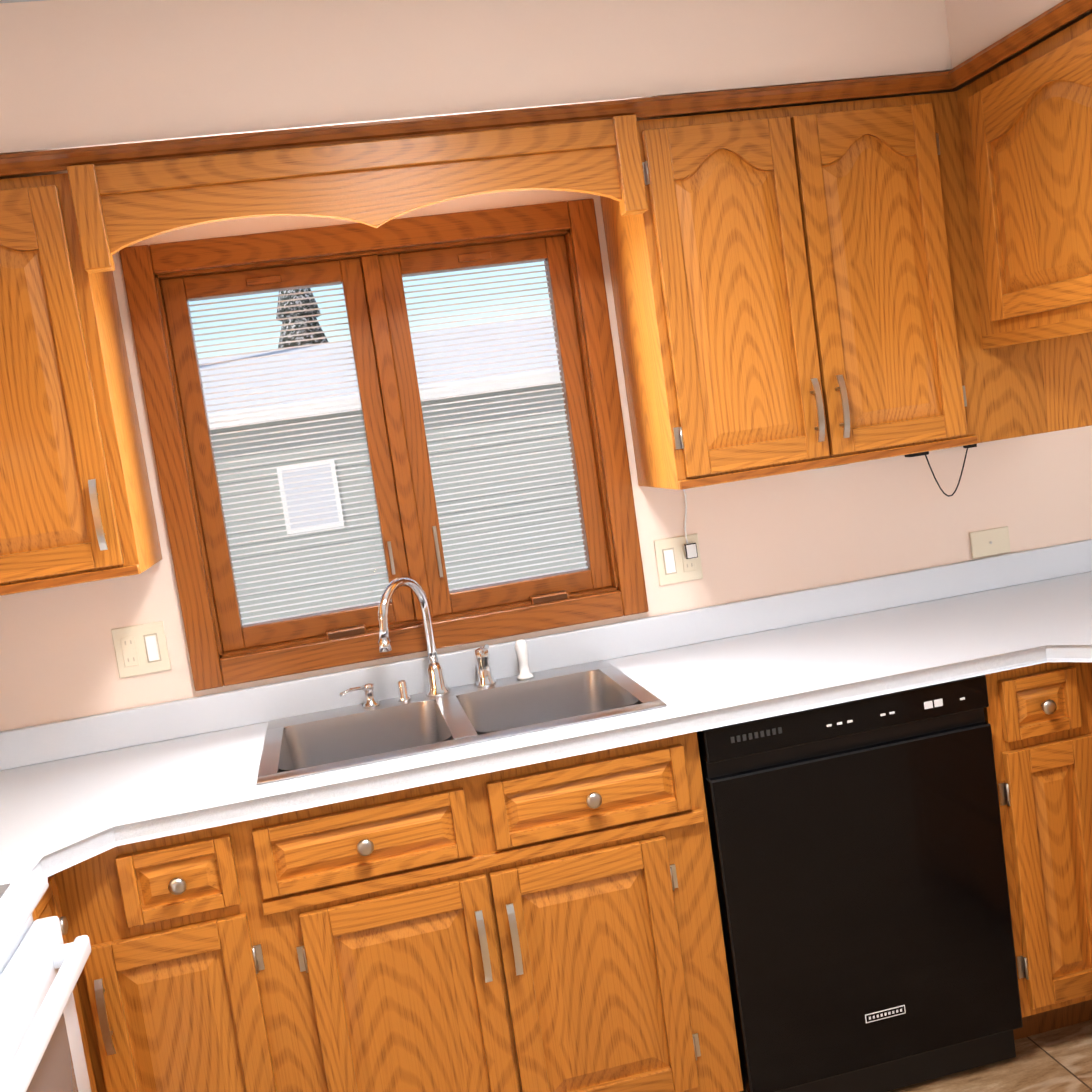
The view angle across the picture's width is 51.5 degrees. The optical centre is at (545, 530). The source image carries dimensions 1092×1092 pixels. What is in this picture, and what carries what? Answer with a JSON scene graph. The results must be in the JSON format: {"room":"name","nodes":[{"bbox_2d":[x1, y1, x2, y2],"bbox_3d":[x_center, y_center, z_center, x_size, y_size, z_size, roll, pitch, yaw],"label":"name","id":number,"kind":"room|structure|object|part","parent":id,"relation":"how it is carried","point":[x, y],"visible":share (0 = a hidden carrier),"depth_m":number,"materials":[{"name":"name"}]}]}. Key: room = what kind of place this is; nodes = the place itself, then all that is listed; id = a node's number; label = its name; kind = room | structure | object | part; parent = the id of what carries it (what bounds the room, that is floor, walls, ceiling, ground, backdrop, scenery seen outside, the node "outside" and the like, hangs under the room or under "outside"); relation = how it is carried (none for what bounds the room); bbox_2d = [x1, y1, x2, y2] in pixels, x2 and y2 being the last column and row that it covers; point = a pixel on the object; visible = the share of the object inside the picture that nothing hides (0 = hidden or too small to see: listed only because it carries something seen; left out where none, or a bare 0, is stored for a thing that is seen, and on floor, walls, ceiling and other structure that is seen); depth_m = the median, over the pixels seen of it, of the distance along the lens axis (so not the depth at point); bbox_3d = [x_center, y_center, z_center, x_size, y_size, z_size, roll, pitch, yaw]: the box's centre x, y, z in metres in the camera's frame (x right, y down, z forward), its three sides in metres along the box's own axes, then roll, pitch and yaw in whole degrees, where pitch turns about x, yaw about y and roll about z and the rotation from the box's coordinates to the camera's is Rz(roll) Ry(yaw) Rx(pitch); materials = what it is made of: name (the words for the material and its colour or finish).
{"room":"kitchen","nodes":[
{"label":"kitchen","id":0,"kind":"room"},
{"bbox_2d":[0,0,44,2],"bbox_3d":[1.911,-1.277,0.105,6.856,0.076,6.180,-9,5,-11],"label":"ceiling","id":1,"kind":"structure","parent":0,"point":[7,1],"depth_m":2.18,"materials":[{"name":"white paint"}]},
{"bbox_2d":[0,190,1091,772],"bbox_3d":[1.500,-0.217,3.171,6.856,2.464,0.152,-9,5,-11],"label":"wall","id":2,"kind":"structure","parent":0,"point":[806,530],"depth_m":2.90,"materials":[{"name":"beige paint"}]},
{"bbox_2d":[0,160,162,595],"bbox_3d":[-1.146,-0.282,2.382,0.476,0.808,0.346,-9,5,-11],"label":"upper cabinet","id":3,"kind":"object","parent":2,"relation":"attached to","point":[76,503],"depth_m":2.25,"materials":[{"name":"brown wood"}]},
{"bbox_2d":[111,621,170,677],"bbox_3d":[-0.942,0.279,2.633,0.117,0.117,0.010,-9,5,-11],"label":"outlet","id":4,"kind":"object","parent":2,"relation":"attached to","point":[141,649],"visible":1,"depth_m":2.63,"materials":[{"name":"beige plastic"}]},
{"bbox_2d":[119,198,648,690],"bbox_3d":[-0.368,-0.221,2.782,1.115,1.031,0.160,-9,5,-11],"label":"kitchen window","id":5,"kind":"structure","parent":2,"relation":"in","point":[369,268],"depth_m":2.74,"materials":[{"name":"brown wood"}]},
{"bbox_2d":[654,533,702,585],"bbox_3d":[0.338,0.075,2.875,0.117,0.117,0.010,-9,5,-11],"label":"outlet","id":6,"kind":"object","parent":2,"relation":"attached to","point":[674,565],"visible":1,"depth_m":2.87,"materials":[{"name":"beige plastic"}]},
{"bbox_2d":[588,80,979,495],"bbox_3d":[0.553,-0.552,2.703,0.706,0.808,0.346,-9,5,-11],"label":"upper cabinet","id":7,"kind":"object","parent":2,"relation":"attached to","point":[804,288],"depth_m":2.54,"materials":[{"name":"brown wood"}]},
{"bbox_3d":[0.747,-0.086,2.891,0.820,0.200,0.114,-9,5,-11],"label":"cord and adapter","id":8,"kind":"part","parent":7,"relation":"part of","materials":[{"name":"black plastic"}]},
{"bbox_2d":[969,526,1010,558],"bbox_3d":[1.196,0.033,3.045,0.114,0.071,0.007,-9,5,-11],"label":"cover plate","id":9,"kind":"object","parent":2,"relation":"attached to","point":[990,542],"visible":1,"depth_m":3.04,"materials":[{"name":"beige plastic"}]},
{"bbox_2d":[952,0,1091,343],"bbox_3d":[1.251,-0.716,2.063,0.357,0.561,1.196,-9,5,-11],"label":"upper cabinet","id":10,"kind":"object","parent":2,"relation":"attached to","point":[1024,126],"depth_m":2.37,"materials":[{"name":"brown wood"}]},
{"bbox_2d":[0,0,1091,178],"bbox_3d":[-0.006,-0.950,1.431,3.213,0.279,2.573,-9,5,-11],"label":"soffit","id":11,"kind":"structure","parent":0,"point":[81,73],"depth_m":2.33,"materials":[{"name":"beige paint"}]},
{"bbox_2d":[887,1020,1091,1091],"bbox_3d":[2.263,1.215,0.337,6.856,0.051,6.180,-9,5,-11],"label":"floor","id":12,"kind":"structure","parent":0,"point":[1058,1060],"depth_m":2.44,"materials":[{"name":"tile"}]},
{"bbox_2d":[0,874,90,1091],"bbox_3d":[-0.974,0.945,1.417,0.719,1.184,0.762,-9,5,-11],"label":"range","id":13,"kind":"object","parent":12,"relation":"on","point":[42,964],"visible":1,"depth_m":1.65,"materials":[{"name":"white metal"}]},
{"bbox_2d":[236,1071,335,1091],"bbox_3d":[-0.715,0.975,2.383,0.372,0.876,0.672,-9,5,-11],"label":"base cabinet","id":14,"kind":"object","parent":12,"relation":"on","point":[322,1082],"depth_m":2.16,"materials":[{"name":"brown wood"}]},
{"bbox_2d":[697,675,1022,1091],"bbox_3d":[0.621,0.763,2.632,0.625,0.875,0.584,-9,5,-11],"label":"dishwasher","id":15,"kind":"object","parent":12,"relation":"on","point":[860,874],"visible":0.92,"depth_m":2.34,"materials":[{"name":"black plastic"}]},
{"bbox_2d":[1010,891,1091,1039],"bbox_3d":[1.053,0.691,2.741,0.261,0.876,0.625,-9,5,-11],"label":"base cabinet","id":16,"kind":"object","parent":12,"relation":"on","point":[1053,944],"depth_m":2.45,"materials":[{"name":"brown wood"}]},
{"bbox_2d":[0,539,1091,1091],"bbox_3d":[0.176,0.369,2.067,3.388,0.123,1.561,-9,5,-11],"label":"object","id":17,"kind":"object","parent":16,"relation":"on","point":[399,885],"depth_m":2.23,"materials":[{"name":"brown wood"}]},
{"bbox_2d":[378,577,443,682],"bbox_3d":[-0.372,0.244,2.594,0.239,0.257,0.165,-9,5,-11],"label":"faucet","id":18,"kind":"object","parent":17,"relation":"on","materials":[{"name":"silver metal"}]},
{"label":"outside","id":19,"kind":"structure","parent":0,"visible":0},
{"bbox_3d":[-3.740,-2.795,54.888,139.700,0.102,103.442,-9,5,-11],"label":"snow","id":20,"kind":"object","parent":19,"visible":0},
{"bbox_2d":[276,288,327,347],"bbox_3d":[-6.461,-4.440,30.524,2.794,8.382,2.657,-9,5,-11],"label":"pine tree","id":21,"kind":"object","parent":20,"relation":"on","point":[302,325],"depth_m":29.97,"materials":[{"name":"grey plant"}]},
{"bbox_2d":[198,316,585,622],"bbox_3d":[-1.151,-1.465,17.663,9.398,3.404,9.845,-9,5,-11],"label":"neighbouring house","id":22,"kind":"structure","parent":20,"relation":"on","point":[319,458],"depth_m":12.91,"materials":[{"name":"grey"}]}
]}

